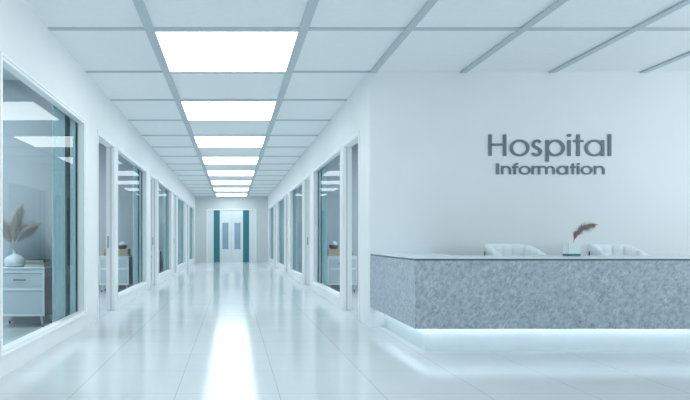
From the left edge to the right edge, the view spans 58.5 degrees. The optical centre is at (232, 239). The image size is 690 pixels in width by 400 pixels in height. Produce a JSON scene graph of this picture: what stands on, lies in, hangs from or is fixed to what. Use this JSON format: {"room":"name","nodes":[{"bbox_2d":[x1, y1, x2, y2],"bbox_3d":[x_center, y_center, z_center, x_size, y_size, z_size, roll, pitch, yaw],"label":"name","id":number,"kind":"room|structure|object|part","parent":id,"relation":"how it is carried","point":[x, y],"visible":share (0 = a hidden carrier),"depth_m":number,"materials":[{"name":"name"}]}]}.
{"room":"hospital interior","nodes":[
{"label":"hospital interior","id":0,"kind":"room"},
{"bbox_2d":[3,80,51,321],"bbox_3d":[-3.516,-0.462,7.290,3.524,2.924,0.100,0,0,0],"label":"wall partition","id":1,"kind":"structure","parent":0,"point":[27,116],"depth_m":7.24,"materials":[{"name":"paint"}]},
{"bbox_2d":[0,0,194,377],"bbox_3d":[-1.716,-0.447,11.900,0.076,2.954,29.800,0,0,0],"label":"wall","id":2,"kind":"structure","parent":0,"point":[25,39],"depth_m":6.88,"materials":[{"name":"paint"}]},
{"bbox_2d":[0,51,86,358],"bbox_3d":[-1.709,-0.249,5.573,0.090,2.212,2.514,0,0,0],"label":"window","id":3,"kind":"structure","parent":2,"relation":"in","point":[6,62],"depth_m":5.68,"materials":[{"name":"white paint"}]},
{"bbox_2d":[52,105,64,322],"bbox_3d":[-1.777,-0.422,6.125,0.042,2.804,0.460,0,0,0],"label":"curtain","id":4,"kind":"object","parent":2,"relation":"hanging from","point":[58,117],"visible":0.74,"depth_m":6.12,"materials":[{"name":"teal fabric"}]},
{"bbox_2d":[65,114,77,316],"bbox_3d":[-1.810,-0.422,6.680,0.030,2.804,0.850,0,0,0],"label":"curtain","id":5,"kind":"object","parent":2,"relation":"hanging from","point":[67,119],"visible":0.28,"depth_m":6.57,"materials":[{"name":"fabric"}]},
{"bbox_2d":[69,118,75,314],"bbox_3d":[-1.776,-0.422,6.665,0.035,2.804,0.220,0,0,0],"label":"curtain","id":6,"kind":"object","parent":2,"relation":"hanging from","point":[72,122],"visible":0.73,"depth_m":6.60,"materials":[{"name":"teal fabric"}]},
{"bbox_2d":[97,130,115,319],"bbox_3d":[-1.729,-0.177,7.980,0.130,2.355,1.120,0,0,0],"label":"door","id":7,"kind":"structure","parent":2,"relation":"in","point":[110,146],"depth_m":8.49,"materials":[{"name":"white paint"}]},
{"bbox_2d":[117,146,146,298],"bbox_3d":[-1.709,-0.249,10.175,0.090,2.212,2.970,0,0,0],"label":"window","id":8,"kind":"structure","parent":2,"relation":"in","point":[120,151],"depth_m":11.60,"materials":[{"name":"white paint"}]},
{"bbox_2d":[133,165,137,284],"bbox_3d":[-1.777,-0.422,10.955,0.042,2.804,0.460,0,0,0],"label":"curtain","id":9,"kind":"object","parent":2,"relation":"hanging from","point":[135,170],"visible":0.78,"depth_m":10.87,"materials":[{"name":"teal fabric"}]},
{"bbox_2d":[138,169,141,282],"bbox_3d":[-1.810,-0.422,11.510,0.030,2.804,0.850,0,0,0],"label":"curtain","id":10,"kind":"object","parent":2,"relation":"hanging from","point":[138,169],"visible":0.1,"depth_m":11.52,"materials":[{"name":"fabric"}]},
{"bbox_2d":[139,170,140,282],"bbox_3d":[-1.776,-0.422,11.495,0.035,2.804,0.220,0,0,0],"label":"curtain","id":11,"kind":"object","parent":2,"relation":"hanging from","point":[139,170],"visible":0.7,"depth_m":11.39,"materials":[{"name":"teal fabric"}]},
{"bbox_2d":[150,173,157,288],"bbox_3d":[-1.729,-0.177,12.735,0.130,2.355,1.120,0,0,0],"label":"door","id":12,"kind":"structure","parent":2,"relation":"in","point":[153,178],"depth_m":13.25,"materials":[{"name":"white paint"}]},
{"bbox_2d":[163,189,165,271],"bbox_3d":[-1.777,-0.422,15.710,0.042,2.804,0.460,0,0,0],"label":"curtain","id":13,"kind":"object","parent":2,"relation":"hanging from","point":[164,234],"visible":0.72,"depth_m":15.55,"materials":[{"name":"teal fabric"}]},
{"bbox_2d":[158,179,171,277],"bbox_3d":[-1.709,-0.249,14.930,0.090,2.212,2.970,0,0,0],"label":"window","id":14,"kind":"structure","parent":2,"relation":"in","point":[160,183],"depth_m":16.36,"materials":[{"name":"white paint"}]},
{"bbox_2d":[166,190,166,237],"bbox_3d":[-1.810,-0.422,16.265,0.030,2.804,0.850,0,0,0],"label":"curtain","id":15,"kind":"object","parent":2,"relation":"hanging from","point":[166,190],"visible":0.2,"depth_m":16.29,"materials":[{"name":"fabric"}]},
{"bbox_2d":[166,191,167,269],"bbox_3d":[-1.776,-0.422,16.250,0.035,2.804,0.220,0,0,0],"label":"curtain","id":16,"kind":"object","parent":2,"relation":"hanging from","point":[167,191],"visible":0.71,"depth_m":16.28,"materials":[{"name":"teal fabric"}]},
{"bbox_2d":[173,192,176,274],"bbox_3d":[-1.729,-0.177,17.490,0.130,2.355,1.120,0,0,0],"label":"door","id":17,"kind":"structure","parent":2,"relation":"in","point":[174,193],"depth_m":17.99,"materials":[{"name":"white paint"}]},
{"bbox_2d":[180,200,181,263],"bbox_3d":[-1.777,-0.422,20.465,0.042,2.804,0.460,0,0,0],"label":"curtain","id":18,"kind":"object","parent":2,"relation":"hanging from","point":[180,200],"visible":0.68,"depth_m":20.24,"materials":[{"name":"teal fabric"}]},
{"bbox_2d":[177,195,185,267],"bbox_3d":[-1.709,-0.249,19.685,0.090,2.212,2.970,0,0,0],"label":"window","id":19,"kind":"structure","parent":2,"relation":"in","point":[178,196],"depth_m":21.12,"materials":[{"name":"white paint"}]},
{"bbox_2d":[182,202,182,262],"bbox_3d":[-1.776,-0.422,21.005,0.035,2.804,0.220,0,0,0],"label":"curtain","id":20,"kind":"object","parent":2,"relation":"hanging from","point":[182,202],"visible":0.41,"depth_m":21.04,"materials":[{"name":"teal fabric"}]},
{"bbox_2d":[186,202,188,266],"bbox_3d":[-1.729,-0.177,22.245,0.130,2.355,1.120,0,0,0],"label":"door","id":21,"kind":"structure","parent":2,"relation":"in","point":[187,204],"depth_m":22.74,"materials":[{"name":"white paint"}]},
{"bbox_3d":[-1.734,-0.177,22.245,0.120,2.355,1.120,0,0,0],"label":"frame","id":22,"kind":"part","parent":21,"relation":"part of","materials":[{"name":"white paint"}]},
{"bbox_2d":[190,208,190,258],"bbox_3d":[-1.777,-0.422,25.220,0.042,2.804,0.460,0,0,0],"label":"curtain","id":23,"kind":"object","parent":2,"relation":"hanging from","point":[190,208],"visible":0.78,"depth_m":24.99,"materials":[{"name":"teal fabric"}]},
{"bbox_2d":[189,204,193,261],"bbox_3d":[-1.709,-0.249,24.440,0.090,2.212,2.970,0,0,0],"label":"window","id":24,"kind":"structure","parent":2,"relation":"in","point":[190,206],"depth_m":25.87,"materials":[{"name":"white paint"}]},
{"bbox_2d":[191,209,191,258],"bbox_3d":[-1.776,-0.422,25.760,0.035,2.804,0.220,0,0,0],"label":"curtain","id":25,"kind":"object","parent":2,"relation":"hanging from","point":[191,209],"visible":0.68,"depth_m":25.67,"materials":[{"name":"teal fabric"}]},
{"bbox_2d":[99,144,132,288],"bbox_3d":[-3.516,-0.462,12.080,3.524,2.924,0.100,0,0,0],"label":"wall partition","id":26,"kind":"structure","parent":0,"point":[125,168],"depth_m":12.03,"materials":[{"name":"paint"}]},
{"bbox_2d":[151,180,163,274],"bbox_3d":[-3.516,-0.462,16.835,3.524,2.924,0.100,0,0,0],"label":"wall partition","id":27,"kind":"structure","parent":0,"point":[161,189],"depth_m":16.79,"materials":[{"name":"paint"}]},
{"bbox_2d":[178,199,179,264],"bbox_3d":[-3.516,-0.462,21.590,3.524,2.924,0.100,0,0,0],"label":"wall partition","id":28,"kind":"structure","parent":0,"point":[178,199],"depth_m":21.54,"materials":[{"name":"paint"}]},
{"bbox_2d":[189,197,267,261],"bbox_3d":[-0.055,-0.462,26.850,10.446,2.924,0.100,0,0,0],"label":"wall","id":29,"kind":"structure","parent":0,"point":[201,203],"depth_m":26.80,"materials":[{"name":"white paint"}]},
{"bbox_2d":[206,209,256,261],"bbox_3d":[-0.062,-0.182,26.827,2.245,2.365,0.147,0,0,0],"label":"door","id":30,"kind":"structure","parent":29,"relation":"in","point":[231,234],"depth_m":26.81,"materials":[{"name":"white paint"}]},
{"bbox_3d":[-0.989,-0.155,26.835,0.272,2.310,0.050,0,0,0],"label":"panel","id":31,"kind":"part","parent":30,"relation":"part of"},
{"bbox_3d":[-0.718,-0.155,26.823,0.270,2.310,0.055,0,0,0],"label":"accent panel","id":32,"kind":"part","parent":30,"relation":"part of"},
{"bbox_3d":[-0.333,-0.160,26.830,0.270,1.180,0.010,0,0,0],"label":"glass pane","id":33,"kind":"part","parent":30,"relation":"part of","materials":[{"name":"glass"}]},
{"bbox_3d":[0.207,-0.160,26.830,0.270,1.180,0.010,0,0,0],"label":"glass pane","id":34,"kind":"part","parent":30,"relation":"part of","materials":[{"name":"blue glass"}]},
{"bbox_3d":[0.593,-0.155,26.823,0.270,2.310,0.055,0,0,0],"label":"accent panel","id":35,"kind":"part","parent":30,"relation":"part of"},
{"bbox_3d":[0.864,-0.155,26.835,0.272,2.310,0.050,0,0,0],"label":"panel","id":36,"kind":"part","parent":30,"relation":"part of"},
{"bbox_2d":[283,199,283,264],"bbox_3d":[3.406,-0.462,21.590,3.524,2.924,0.100,0,0,0],"label":"wall partition","id":37,"kind":"structure","parent":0,"point":[283,199],"depth_m":21.54,"materials":[{"name":"paint"}]},
{"bbox_2d":[293,185,301,272],"bbox_3d":[3.406,-0.462,16.835,3.524,2.924,0.100,0,0,0],"label":"wall partition","id":38,"kind":"structure","parent":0,"point":[299,187],"depth_m":16.79,"materials":[{"name":"paint"}]},
{"bbox_2d":[268,74,367,325],"bbox_3d":[1.606,-0.447,16.873,0.076,2.954,19.854,0,0,0],"label":"wall","id":39,"kind":"structure","parent":0,"point":[352,116],"depth_m":9.07,"materials":[{"name":"paint"}]},
{"bbox_2d":[269,204,273,261],"bbox_3d":[1.599,-0.249,24.440,0.090,2.212,2.970,0,0,0],"label":"window","id":40,"kind":"structure","parent":39,"relation":"in","point":[272,206],"depth_m":25.87,"materials":[{"name":"white paint"}]},
{"bbox_2d":[271,209,271,258],"bbox_3d":[1.674,-0.422,25.760,0.035,2.804,0.220,0,0,0],"label":"curtain","id":41,"kind":"object","parent":39,"relation":"hanging from","point":[271,209],"visible":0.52,"depth_m":25.73,"materials":[{"name":"teal fabric"}]},
{"bbox_2d":[272,208,272,258],"bbox_3d":[1.673,-0.422,25.220,0.042,2.804,0.460,0,0,0],"label":"curtain","id":42,"kind":"object","parent":39,"relation":"hanging from","point":[272,208],"visible":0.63,"depth_m":25.06,"materials":[{"name":"teal fabric"}]},
{"bbox_2d":[274,202,275,265],"bbox_3d":[1.619,-0.177,22.245,0.130,2.355,1.120,0,0,0],"label":"door","id":43,"kind":"structure","parent":39,"relation":"in","point":[275,202],"depth_m":22.75,"materials":[{"name":"white paint"}]},
{"bbox_2d":[277,195,283,267],"bbox_3d":[1.599,-0.249,19.685,0.090,2.212,2.970,0,0,0],"label":"window","id":44,"kind":"structure","parent":39,"relation":"in","point":[282,197],"depth_m":21.12,"materials":[{"name":"white paint"}]},
{"bbox_2d":[280,202,280,262],"bbox_3d":[1.674,-0.422,21.005,0.035,2.804,0.220,0,0,0],"label":"curtain","id":45,"kind":"object","parent":39,"relation":"hanging from","point":[280,202],"visible":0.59,"depth_m":20.97,"materials":[{"name":"teal fabric"}]},
{"bbox_2d":[281,200,282,263],"bbox_3d":[1.673,-0.422,20.465,0.042,2.804,0.460,0,0,0],"label":"curtain","id":46,"kind":"object","parent":39,"relation":"hanging from","point":[282,200],"visible":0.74,"depth_m":20.26,"materials":[{"name":"teal fabric"}]},
{"bbox_2d":[284,192,287,272],"bbox_3d":[1.619,-0.177,17.490,0.130,2.355,1.120,0,0,0],"label":"door","id":47,"kind":"structure","parent":39,"relation":"in","point":[286,194],"depth_m":18.00,"materials":[{"name":"white paint"}]},
{"bbox_2d":[294,190,294,269],"bbox_3d":[1.674,-0.422,16.250,0.035,2.804,0.220,0,0,0],"label":"curtain","id":48,"kind":"object","parent":39,"relation":"hanging from","point":[294,190],"visible":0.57,"depth_m":16.21,"materials":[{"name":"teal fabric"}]},
{"bbox_2d":[290,179,302,277],"bbox_3d":[1.599,-0.249,14.930,0.090,2.212,2.970,0,0,0],"label":"window","id":49,"kind":"structure","parent":39,"relation":"in","point":[300,183],"depth_m":16.36,"materials":[{"name":"white paint"}]},
{"bbox_2d":[295,188,297,270],"bbox_3d":[1.673,-0.422,15.710,0.042,2.804,0.460,0,0,0],"label":"curtain","id":50,"kind":"object","parent":39,"relation":"hanging from","point":[296,190],"visible":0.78,"depth_m":15.66,"materials":[{"name":"teal fabric"}]},
{"bbox_2d":[303,173,309,288],"bbox_3d":[1.619,-0.177,12.735,0.130,2.355,1.120,0,0,0],"label":"door","id":51,"kind":"structure","parent":39,"relation":"in","point":[306,180],"depth_m":13.25,"materials":[{"name":"white paint"}]},
{"bbox_2d":[318,169,321,282],"bbox_3d":[1.706,-0.422,11.510,0.030,2.804,0.850,0,0,0],"label":"curtain","id":52,"kind":"object","parent":39,"relation":"hanging from","point":[321,169],"visible":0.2,"depth_m":11.48,"materials":[{"name":"fabric"}]},
{"bbox_2d":[319,170,320,282],"bbox_3d":[1.674,-0.422,11.495,0.035,2.804,0.220,0,0,0],"label":"curtain","id":53,"kind":"object","parent":39,"relation":"hanging from","point":[319,170],"visible":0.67,"depth_m":11.45,"materials":[{"name":"teal fabric"}]},
{"bbox_2d":[322,165,326,285],"bbox_3d":[1.673,-0.422,10.955,0.042,2.804,0.460,0,0,0],"label":"curtain","id":54,"kind":"object","parent":39,"relation":"hanging from","point":[324,169],"visible":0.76,"depth_m":10.90,"materials":[{"name":"teal fabric"}]},
{"bbox_2d":[313,146,340,298],"bbox_3d":[1.599,-0.249,10.175,0.090,2.212,2.970,0,0,0],"label":"window","id":55,"kind":"structure","parent":39,"relation":"in","point":[337,151],"depth_m":11.60,"materials":[{"name":"white paint"}]},
{"bbox_2d":[342,130,359,319],"bbox_3d":[1.619,-0.177,7.980,0.130,2.355,1.120,0,0,0],"label":"door frame","id":56,"kind":"structure","parent":39,"relation":"in","point":[347,145],"depth_m":8.49,"materials":[{"name":"white paint"}]},
{"bbox_2d":[327,144,357,288],"bbox_3d":[3.406,-0.462,12.080,3.524,2.924,0.100,0,0,0],"label":"wall partition","id":57,"kind":"structure","parent":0,"point":[333,167],"depth_m":12.03,"materials":[{"name":"paint"}]},
{"bbox_2d":[0,262,689,399],"bbox_3d":[0.611,1.030,11.950,11.978,0.060,29.900,0,0,0],"label":"floor","id":58,"kind":"structure","parent":0,"point":[208,330],"depth_m":4.88,"materials":[{"name":"tile"}]},
{"bbox_2d":[3,266,51,326],"bbox_3d":[-2.405,0.657,6.968,0.572,0.688,0.445,0,0,0],"label":"base cabinet","id":59,"kind":"object","parent":58,"relation":"on","point":[27,291],"visible":0.84,"depth_m":6.78,"materials":[{"name":"wood"}]},
{"bbox_2d":[4,250,24,266],"bbox_3d":[-2.520,0.218,6.930,0.239,0.190,0.239,0,0,0],"label":"vase","id":60,"kind":"object","parent":59,"relation":"on","point":[13,260],"visible":0.98,"depth_m":6.85,"materials":[{"name":"white ceramic"}]},
{"bbox_2d":[3,220,12,248],"bbox_3d":[-2.636,-0.065,6.952,0.337,0.452,0.350,0,0,0],"label":"pampas plume","id":61,"kind":"object","parent":60,"relation":"in","point":[8,239],"visible":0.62,"depth_m":6.92},
{"bbox_2d":[6,200,28,244],"bbox_3d":[-2.494,-0.152,6.934,0.427,0.627,0.412,0,0,0],"label":"pampas plume","id":62,"kind":"object","parent":60,"relation":"in","point":[19,212],"visible":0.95,"depth_m":6.89},
{"bbox_2d":[13,219,41,246],"bbox_3d":[-2.386,-0.063,6.911,0.372,0.449,0.348,0,0,30],"label":"pampas plume","id":63,"kind":"object","parent":60,"relation":"in","point":[28,229],"visible":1,"depth_m":6.88},
{"bbox_3d":[-2.405,0.459,6.923,0.508,0.157,0.294,0,0,0],"label":"drawer","id":64,"kind":"part","parent":59,"relation":"part of","materials":[{"name":"white wood"}]},
{"bbox_3d":[-2.405,0.705,6.788,0.508,0.254,0.024,0,0,0],"label":"door","id":65,"kind":"part","parent":59,"relation":"part of","materials":[{"name":"white wood"}]},
{"bbox_2d":[24,263,51,266],"bbox_3d":[-2.260,0.298,6.965,0.230,0.030,0.290,0,0,0],"label":"book","id":66,"kind":"object","parent":59,"relation":"on","point":[25,265],"visible":0.91,"depth_m":6.83,"materials":[{"name":"white paper"}]},
{"bbox_2d":[25,261,51,263],"bbox_3d":[-2.257,0.271,6.985,0.215,0.024,0.290,0,0,0],"label":"book","id":67,"kind":"object","parent":66,"relation":"on","point":[50,262],"visible":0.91,"depth_m":6.84,"materials":[{"name":"white paper"}]},
{"bbox_2d":[25,259,50,261],"bbox_3d":[-2.263,0.245,6.975,0.215,0.026,0.290,0,0,0],"label":"book","id":68,"kind":"object","parent":67,"relation":"on","point":[30,260],"visible":1,"depth_m":6.84,"materials":[{"name":"white paper"}]},
{"bbox_3d":[-2.127,0.598,6.986,0.004,0.534,0.408,0,0,0],"label":"panel","id":69,"kind":"part","parent":59,"relation":"part of","materials":[{"name":"wood"}]},
{"bbox_2d":[99,255,132,291],"bbox_3d":[-2.260,0.657,11.618,0.572,0.688,0.445,0,0,0],"label":"base cabinet","id":70,"kind":"object","parent":58,"relation":"on","point":[124,262],"visible":0.73,"depth_m":11.43,"materials":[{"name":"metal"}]},
{"bbox_3d":[-2.260,0.459,11.573,0.508,0.157,0.294,0,0,0],"label":"drawer","id":71,"kind":"part","parent":70,"relation":"part of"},
{"bbox_3d":[-2.260,0.705,11.438,0.508,0.254,0.024,0,0,0],"label":"door","id":72,"kind":"part","parent":70,"relation":"part of","materials":[{"name":"white wood"}]},
{"bbox_3d":[-1.982,0.598,11.636,0.004,0.534,0.408,0,0,0],"label":"panel","id":73,"kind":"part","parent":70,"relation":"part of","materials":[{"name":"wood"}]},
{"bbox_3d":[-2.115,0.290,11.600,0.230,0.045,0.300,0,0,0],"label":"book","id":74,"kind":"object","parent":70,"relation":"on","visible":0},
{"bbox_2d":[118,251,129,253],"bbox_3d":[-2.121,0.247,11.600,0.230,0.040,0.300,0,0,0],"label":"book","id":75,"kind":"object","parent":74,"relation":"on","point":[119,252],"visible":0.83,"depth_m":11.46,"materials":[{"name":"beige paper"}]},
{"bbox_3d":[-2.118,0.204,11.600,0.230,0.045,0.300,0,0,0],"label":"book","id":76,"kind":"object","parent":75,"relation":"on","visible":0},
{"bbox_2d":[118,245,126,248],"bbox_3d":[-2.130,0.144,11.580,0.190,0.075,0.190,0,0,0],"label":"bowl","id":77,"kind":"object","parent":76,"relation":"on","point":[119,246],"visible":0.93,"depth_m":11.51,"materials":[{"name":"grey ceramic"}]},
{"bbox_2d":[151,251,160,272],"bbox_3d":[-2.260,0.657,16.398,0.572,0.688,0.445,0,0,0],"label":"base cabinet","id":78,"kind":"object","parent":58,"relation":"on","point":[151,251],"visible":0.2,"depth_m":16.21,"materials":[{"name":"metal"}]},
{"bbox_2d":[327,255,356,291],"bbox_3d":[2.080,0.657,11.618,0.572,0.688,0.445,0,0,0],"label":"base cabinet","id":79,"kind":"object","parent":58,"relation":"on","point":[333,262],"visible":0.54,"depth_m":11.43,"materials":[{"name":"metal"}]},
{"bbox_3d":[2.080,0.459,11.573,0.508,0.157,0.294,0,0,0],"label":"drawer","id":80,"kind":"part","parent":79,"relation":"part of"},
{"bbox_3d":[2.080,0.705,11.438,0.508,0.254,0.024,0,0,0],"label":"door","id":81,"kind":"part","parent":79,"relation":"part of","materials":[{"name":"white wood"}]},
{"bbox_3d":[1.935,0.290,11.600,0.230,0.045,0.300,0,0,0],"label":"book","id":82,"kind":"object","parent":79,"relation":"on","visible":0},
{"bbox_2d":[327,251,339,253],"bbox_3d":[1.941,0.247,11.600,0.230,0.040,0.300,0,0,0],"label":"book","id":83,"kind":"object","parent":82,"relation":"on","point":[328,252],"visible":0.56,"depth_m":11.46,"materials":[{"name":"beige paper"}]},
{"bbox_3d":[1.938,0.204,11.600,0.230,0.045,0.300,0,0,0],"label":"book","id":84,"kind":"object","parent":83,"relation":"on","visible":0},
{"bbox_2d":[329,245,338,248],"bbox_3d":[1.950,0.144,11.580,0.190,0.075,0.190,0,0,0],"label":"bowl","id":85,"kind":"object","parent":84,"relation":"on","point":[330,246],"visible":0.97,"depth_m":11.51,"materials":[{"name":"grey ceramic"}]},
{"bbox_2d":[484,244,545,254],"bbox_3d":[3.009,0.524,6.346,0.769,0.957,0.621,0,0,-27],"label":"chair","id":86,"kind":"object","parent":58,"relation":"on","point":[489,249],"visible":0.26,"depth_m":6.55,"materials":[{"name":"white fabric"}]},
{"bbox_2d":[370,253,689,350],"bbox_3d":[3.587,0.579,6.027,4.033,0.842,1.682,0,0,0],"label":"reception desk","id":87,"kind":"object","parent":58,"relation":"on","point":[434,302],"depth_m":5.19,"materials":[{"name":"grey stone"}]},
{"bbox_2d":[370,253,689,258],"bbox_3d":[3.587,0.163,6.027,4.033,0.009,1.682,0,0,0],"label":"countertop","id":88,"kind":"structure","parent":87,"relation":"on","point":[403,255],"depth_m":5.61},
{"bbox_2d":[563,243,580,255],"bbox_3d":[3.268,0.094,5.790,0.110,0.128,0.110,0,0,0],"label":"vase","id":89,"kind":"object","parent":87,"relation":"on","point":[569,249],"visible":0.97,"depth_m":5.74,"materials":[{"name":"white ceramic"}]},
{"bbox_2d":[573,221,597,242],"bbox_3d":[3.395,-0.030,5.788,0.279,0.331,0.146,0,0,0],"label":"plume","id":90,"kind":"object","parent":89,"relation":"in","point":[585,226],"visible":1,"depth_m":5.78},
{"bbox_2d":[586,244,647,254],"bbox_3d":[4.103,0.524,6.346,0.769,0.957,0.621,0,0,-27],"label":"chair","id":91,"kind":"object","parent":58,"relation":"on","point":[591,249],"visible":0.27,"depth_m":6.54,"materials":[{"name":"fabric"}]},
{"bbox_2d":[3,0,689,196],"bbox_3d":[0.611,-1.955,11.950,11.978,0.098,29.900,0,0,0],"label":"ceiling","id":92,"kind":"structure","parent":0,"point":[338,43],"depth_m":6.04,"materials":[{"name":"tile"}]},
{"bbox_2d":[155,32,297,71],"bbox_3d":[-0.056,-1.917,6.175,1.322,0.014,1.315,0,0,0],"label":"recessed light","id":93,"kind":"object","parent":92,"relation":"in","point":[182,51],"visible":1,"depth_m":6.07,"materials":[{"name":"white paint"}]},
{"bbox_2d":[181,102,275,119],"bbox_3d":[-0.056,-1.917,8.963,1.322,0.014,1.315,0,0,0],"label":"recessed light","id":94,"kind":"object","parent":92,"relation":"in","point":[193,110],"visible":1,"depth_m":8.89,"materials":[{"name":"white paint"}]},
{"bbox_2d":[194,136,264,146],"bbox_3d":[-0.056,-1.917,11.751,1.322,0.014,1.315,0,0,0],"label":"recessed light","id":95,"kind":"object","parent":92,"relation":"in","point":[202,141],"visible":0.99,"depth_m":11.70,"materials":[{"name":"white paint"}]},
{"bbox_2d":[202,157,258,163],"bbox_3d":[-0.056,-1.917,14.539,1.322,0.014,1.315,0,0,0],"label":"recessed light","id":96,"kind":"object","parent":92,"relation":"in","point":[207,160],"visible":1,"depth_m":14.50,"materials":[{"name":"white paint"}]},
{"bbox_2d":[207,171,253,175],"bbox_3d":[-0.056,-1.917,17.326,1.322,0.014,1.315,0,0,0],"label":"recessed light","id":97,"kind":"object","parent":92,"relation":"in","point":[210,173],"visible":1,"depth_m":17.36,"materials":[{"name":"white paint"}]},
{"bbox_2d":[211,181,250,183],"bbox_3d":[-0.056,-1.917,20.114,1.322,0.014,1.315,0,0,0],"label":"recessed light","id":98,"kind":"object","parent":92,"relation":"in","point":[212,182],"visible":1,"depth_m":20.09,"materials":[{"name":"white paint"}]},
{"bbox_2d":[214,188,248,190],"bbox_3d":[-0.056,-1.917,22.902,1.322,0.014,1.315,0,0,0],"label":"recessed light","id":99,"kind":"object","parent":92,"relation":"in","point":[215,189],"visible":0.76,"depth_m":22.90,"materials":[{"name":"white paint"}]},
{"bbox_2d":[216,194,246,195],"bbox_3d":[-0.056,-1.917,25.691,1.322,0.014,1.315,0,0,0],"label":"recessed light","id":100,"kind":"object","parent":92,"relation":"in","point":[216,194],"visible":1,"depth_m":25.73,"materials":[{"name":"white paint"}]},
{"bbox_2d":[368,72,689,326],"bbox_3d":[4.084,-0.462,6.908,5.032,2.924,0.076,0,0,0],"label":"wall","id":101,"kind":"structure","parent":0,"point":[434,185],"depth_m":6.87,"materials":[{"name":"paint"}]},
{"bbox_2d":[488,134,610,161],"bbox_3d":[3.627,-1.051,6.863,1.402,0.319,0.015,0,0,0],"label":"sign lettering","id":102,"kind":"object","parent":101,"relation":"attached to","point":[547,142],"visible":1,"depth_m":6.86,"materials":[{"name":"metal"}]},
{"bbox_2d":[496,163,604,174],"bbox_3d":[3.634,-0.810,6.863,1.238,0.134,0.015,0,0,0],"label":"sign lettering","id":103,"kind":"object","parent":101,"relation":"attached to","point":[497,164],"visible":1,"depth_m":6.86,"materials":[{"name":"metal"}]}
]}

